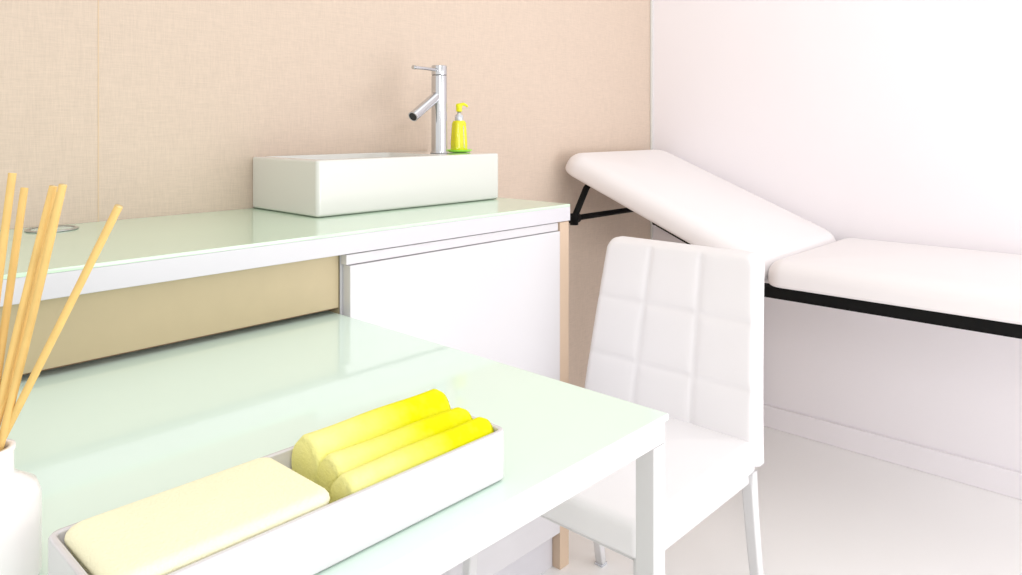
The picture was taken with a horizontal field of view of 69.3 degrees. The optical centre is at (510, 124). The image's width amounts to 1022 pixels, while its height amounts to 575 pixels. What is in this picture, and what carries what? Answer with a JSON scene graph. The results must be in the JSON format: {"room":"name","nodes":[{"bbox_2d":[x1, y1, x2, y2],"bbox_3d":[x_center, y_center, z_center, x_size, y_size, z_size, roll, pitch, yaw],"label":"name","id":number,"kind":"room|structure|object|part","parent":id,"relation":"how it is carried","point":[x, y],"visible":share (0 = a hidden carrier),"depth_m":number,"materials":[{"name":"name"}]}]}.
{"room":"examination room","nodes":[
{"label":"examination room","id":0,"kind":"room"},
{"bbox_2d":[0,0,649,387],"bbox_3d":[-0.852,-0.292,1.489,0.100,2.700,4.220,0,0,43],"label":"wall","id":1,"kind":"structure","parent":0,"point":[191,91],"depth_m":1.79,"materials":[{"name":"fabric"}]},
{"bbox_2d":[98,0,98,221],"bbox_3d":[-0.813,-0.292,1.457,0.001,2.700,0.002,0,0,43],"label":"trim","id":2,"kind":"structure","parent":1,"relation":"attached to","point":[98,0],"depth_m":1.46,"materials":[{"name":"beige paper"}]},
{"bbox_2d":[650,0,652,239],"bbox_3d":[0.554,-0.330,2.921,0.008,2.625,0.008,0,0,43],"label":"trim","id":3,"kind":"structure","parent":1,"relation":"attached to","point":[651,1],"depth_m":2.92,"materials":[{"name":"white ceramic"}]},
{"bbox_2d":[540,426,1021,574],"bbox_3d":[0.315,1.088,0.403,3.288,0.060,4.220,0,0,43],"label":"floor","id":4,"kind":"structure","parent":0,"point":[825,509],"depth_m":1.94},
{"bbox_2d":[0,310,667,574],"bbox_3d":[-0.701,0.699,0.683,1.042,0.718,1.486,0,0,43],"label":"desk","id":5,"kind":"object","parent":4,"relation":"on","point":[99,436],"visible":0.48,"depth_m":0.86,"materials":[{"name":"glass"}]},
{"bbox_2d":[0,439,41,574],"bbox_3d":[-0.384,0.289,0.544,0.066,0.102,0.066,0,0,43],"label":"bottle","id":6,"kind":"object","parent":5,"relation":"on","point":[20,491],"visible":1,"depth_m":0.54,"materials":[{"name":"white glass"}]},
{"bbox_2d":[0,173,16,299],"bbox_3d":[-0.385,0.179,0.550,0.007,0.287,0.032,0,0,37],"label":"reed","id":7,"kind":"object","parent":6,"relation":"in","point":[11,180],"visible":1,"depth_m":0.56,"materials":[{"name":"wood"}]},
{"bbox_2d":[0,187,28,383],"bbox_3d":[-0.383,0.185,0.560,0.007,0.272,0.056,0,0,-2],"label":"reed","id":8,"kind":"object","parent":6,"relation":"in","point":[5,319],"visible":1,"depth_m":0.57,"materials":[{"name":"wood"}]},
{"bbox_2d":[0,192,56,425],"bbox_3d":[-0.371,0.186,0.556,0.060,0.270,0.006,0,0,-43],"label":"reed","id":9,"kind":"object","parent":6,"relation":"in","point":[2,408],"visible":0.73,"depth_m":0.56,"materials":[{"name":"wood"}]},
{"bbox_2d":[0,185,57,406],"bbox_3d":[-0.367,0.183,0.549,0.059,0.276,0.008,0,0,-4],"label":"reed","id":10,"kind":"object","parent":6,"relation":"in","point":[23,304],"visible":1,"depth_m":0.55,"materials":[{"name":"wood"}]},
{"bbox_2d":[0,184,66,450],"bbox_3d":[-0.362,0.182,0.547,0.069,0.278,0.007,0,0,2],"label":"reed","id":11,"kind":"object","parent":6,"relation":"in","point":[61,190],"visible":1,"depth_m":0.55,"materials":[{"name":"wood"}]},
{"bbox_2d":[7,204,122,436],"bbox_3d":[-0.337,0.184,0.542,0.119,0.256,0.012,0,0,9],"label":"reed","id":12,"kind":"object","parent":6,"relation":"in","point":[115,213],"visible":1,"depth_m":0.54,"materials":[{"name":"wood"}]},
{"bbox_2d":[48,407,503,574],"bbox_3d":[-0.168,0.316,0.619,0.118,0.048,0.358,0,0,43],"label":"tray","id":13,"kind":"object","parent":5,"relation":"on","point":[315,541],"visible":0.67,"depth_m":0.58,"materials":[{"name":"white paint"}]},
{"bbox_2d":[64,457,329,574],"bbox_3d":[-0.229,0.308,0.552,0.102,0.050,0.163,0,0,43],"label":"folded towel","id":14,"kind":"object","parent":13,"relation":"in","point":[166,532],"visible":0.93,"depth_m":0.53,"materials":[{"name":"beige fabric"}]},
{"bbox_2d":[292,389,450,483],"bbox_3d":[-0.128,0.302,0.706,0.044,0.062,0.160,0,0,43],"label":"rolled towel","id":15,"kind":"object","parent":13,"relation":"in","point":[309,451],"visible":0.55,"depth_m":0.68,"materials":[{"name":"yellow fabric"}]},
{"bbox_2d":[317,407,471,503],"bbox_3d":[-0.101,0.307,0.683,0.037,0.053,0.159,0,0,43],"label":"rolled towel","id":16,"kind":"object","parent":13,"relation":"in","point":[337,463],"visible":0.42,"depth_m":0.66,"materials":[{"name":"yellow fabric"}]},
{"bbox_2d":[330,417,493,502],"bbox_3d":[-0.082,0.308,0.660,0.034,0.050,0.168,0,0,43],"label":"rolled towel","id":17,"kind":"object","parent":13,"relation":"in","point":[389,465],"visible":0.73,"depth_m":0.64,"materials":[{"name":"yellow fabric"}]},
{"bbox_3d":[-0.701,0.361,0.683,1.036,0.026,1.480,0,0,43],"label":"frame","id":18,"kind":"part","parent":5,"relation":"part of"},
{"bbox_3d":[0.164,0.716,0.872,0.025,0.684,0.025,0,0,43],"label":"leg","id":19,"kind":"part","parent":5,"relation":"part of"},
{"bbox_2d":[328,221,568,574],"bbox_3d":[-0.249,0.645,1.712,0.475,0.826,0.634,0,0,43],"label":"base cabinet","id":20,"kind":"object","parent":4,"relation":"on","point":[499,296],"visible":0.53,"depth_m":1.59,"materials":[{"name":"white laminate"}]},
{"bbox_2d":[0,197,569,379],"bbox_3d":[-0.748,0.260,1.176,0.477,0.140,2.103,0,0,43],"label":"countertop","id":21,"kind":"structure","parent":20,"relation":"on","point":[156,281],"depth_m":1.20,"materials":[{"name":"white laminate"}]},
{"bbox_2d":[24,225,78,232],"bbox_3d":[-0.832,0.188,1.341,0.084,0.003,0.084,0,0,43],"label":"cable grommet","id":22,"kind":"object","parent":21,"relation":"on","point":[61,228],"visible":0.7,"depth_m":1.34,"materials":[{"name":"metal"}]},
{"bbox_3d":[-0.817,0.280,0.805,0.018,0.098,1.466,0,0,43],"label":"panel","id":23,"kind":"part","parent":21,"relation":"part of","materials":[{"name":"beige laminate"}]},
{"bbox_3d":[-0.748,0.193,1.176,0.477,0.006,2.103,0,0,43],"label":"glass","id":24,"kind":"part","parent":21,"relation":"part of","materials":[{"name":"white glass"}]},
{"bbox_2d":[253,151,497,216],"bbox_3d":[-0.312,0.131,1.795,0.272,0.117,0.536,0,0,43],"label":"washbasin","id":25,"kind":"object","parent":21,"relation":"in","point":[316,185],"visible":0.99,"depth_m":1.65,"materials":[{"name":"white ceramic"}]},
{"bbox_2d":[408,65,447,153],"bbox_3d":[-0.203,-0.040,1.846,0.045,0.224,0.137,0,0,25],"label":"tap","id":26,"kind":"object","parent":25,"relation":"on","point":[437,101],"visible":1,"depth_m":1.87,"materials":[{"name":"silver metal"}]},
{"bbox_3d":[-0.212,-0.049,1.839,0.026,0.080,0.117,0,0,30],"label":"spout","id":27,"kind":"part","parent":26,"relation":"part of","materials":[{"name":"silver metal"}]},
{"bbox_3d":[-0.211,-0.141,1.837,0.010,0.010,0.094,0,0,36],"label":"lever","id":28,"kind":"part","parent":26,"relation":"part of","materials":[{"name":"silver metal"}]},
{"bbox_2d":[447,149,471,151],"bbox_3d":[-0.136,0.068,1.950,0.068,0.007,0.068,0,0,43],"label":"soap dish","id":29,"kind":"object","parent":25,"relation":"on","point":[448,150],"visible":0.85,"depth_m":1.92,"materials":[{"name":"plastic"}]},
{"bbox_2d":[451,103,467,149],"bbox_3d":[-0.136,0.005,1.949,0.033,0.128,0.044,0,0,43],"label":"soap dispenser","id":30,"kind":"object","parent":29,"relation":"on","point":[458,130],"visible":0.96,"depth_m":1.94,"materials":[{"name":"yellow plastic"}]},
{"bbox_2d":[451,120,467,149],"bbox_3d":[-0.137,0.028,1.949,0.032,0.081,0.044,0,0,43],"label":"bottle","id":31,"kind":"object","parent":30,"relation":"attached to","point":[458,130],"depth_m":1.93,"materials":[{"name":"yellow plastic"}]},
{"bbox_3d":[-0.474,0.645,1.489,0.449,0.826,0.001,0,0,43],"label":"panel","id":32,"kind":"part","parent":20,"relation":"part of","materials":[{"name":"beige laminate"}]},
{"bbox_3d":[-0.097,0.242,1.548,0.018,0.018,0.597,0,0,43],"label":"grip rail","id":33,"kind":"part","parent":20,"relation":"part of","materials":[{"name":"white paint"}]},
{"bbox_3d":[-0.045,0.645,1.932,0.474,0.826,0.034,0,0,43],"label":"panel","id":34,"kind":"part","parent":20,"relation":"part of","materials":[{"name":"beige laminate"}]},
{"bbox_2d":[462,236,763,574],"bbox_3d":[0.222,0.663,1.492,0.439,0.790,0.520,0,0,43],"label":"chair","id":35,"kind":"object","parent":4,"relation":"on","point":[678,329],"visible":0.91,"depth_m":1.53,"materials":[{"name":"white leather"}]},
{"bbox_3d":[-0.082,0.873,1.454,0.028,0.358,0.048,0,0,43],"label":"leg","id":36,"kind":"part","parent":35,"relation":"part of","materials":[{"name":"silver metal"}]},
{"bbox_3d":[0.200,0.869,1.759,0.028,0.366,0.078,0,0,43],"label":"leg","id":37,"kind":"part","parent":35,"relation":"part of","materials":[{"name":"silver metal"}]},
{"bbox_3d":[0.207,0.873,1.185,0.028,0.358,0.048,0,0,43],"label":"leg","id":38,"kind":"part","parent":35,"relation":"part of","materials":[{"name":"silver metal"}]},
{"bbox_3d":[0.195,0.698,1.461,0.406,0.021,0.375,0,0,43],"label":"seat frame","id":39,"kind":"part","parent":35,"relation":"part of","materials":[{"name":"white leather"}]},
{"bbox_3d":[0.198,0.659,1.465,0.426,0.076,0.414,0,0,43],"label":"seat","id":40,"kind":"part","parent":35,"relation":"part of","materials":[{"name":"white leather"}]},
{"bbox_3d":[0.359,0.470,1.639,0.439,0.405,0.119,0,0,43],"label":"backrest","id":41,"kind":"part","parent":35,"relation":"part of","materials":[{"name":"white leather"}]},
{"bbox_3d":[0.492,0.869,1.488,0.028,0.366,0.078,0,0,43],"label":"leg","id":42,"kind":"part","parent":35,"relation":"part of","materials":[{"name":"silver metal"}]},
{"bbox_2d":[566,149,1021,338],"bbox_3d":[1.080,0.575,1.999,1.982,0.965,0.602,0,0,43],"label":"bed","id":43,"kind":"object","parent":4,"relation":"on","point":[965,289],"visible":0.8,"depth_m":2.04,"materials":[{"name":"white leather"}]},
{"bbox_3d":[0.207,0.308,2.425,0.033,0.038,0.036,0,0,43],"label":"knob","id":44,"kind":"part","parent":43,"relation":"part of","materials":[{"name":"black metal"}]},
{"bbox_3d":[0.728,0.361,2.316,0.335,0.145,0.534,0,0,43],"label":"head frame","id":45,"kind":"part","parent":43,"relation":"part of","materials":[{"name":"black metal"}]},
{"bbox_2d":[566,149,835,279],"bbox_3d":[0.622,0.249,2.426,0.600,0.080,0.762,0,22,-47],"label":"cushion","id":46,"kind":"object","parent":43,"relation":"on","point":[694,205],"depth_m":2.29,"materials":[{"name":"white leather"}]},
{"bbox_3d":[1.202,0.446,1.887,1.590,0.032,0.564,0,0,43],"label":"frame","id":47,"kind":"part","parent":43,"relation":"part of","materials":[{"name":"black metal"}]},
{"bbox_2d":[768,238,1021,324],"bbox_3d":[1.340,0.390,1.758,1.274,0.078,0.600,0,0,43],"label":"seat cushion","id":48,"kind":"object","parent":43,"relation":"on","point":[962,285],"depth_m":1.83,"materials":[{"name":"white leather"}]},
{"bbox_2d":[653,0,1021,471],"bbox_3d":[1.755,-0.292,1.877,3.188,2.700,0.100,0,0,43],"label":"wall","id":49,"kind":"structure","parent":0,"point":[900,121],"depth_m":2.37,"materials":[{"name":"white paint"}]},
{"bbox_2d":[763,404,1021,499],"bbox_3d":[1.721,1.020,1.831,3.174,0.075,0.014,0,0,43],"label":"baseboard","id":50,"kind":"structure","parent":49,"relation":"attached to","point":[1004,481],"depth_m":2.30,"materials":[{"name":"white paint"}]}
]}

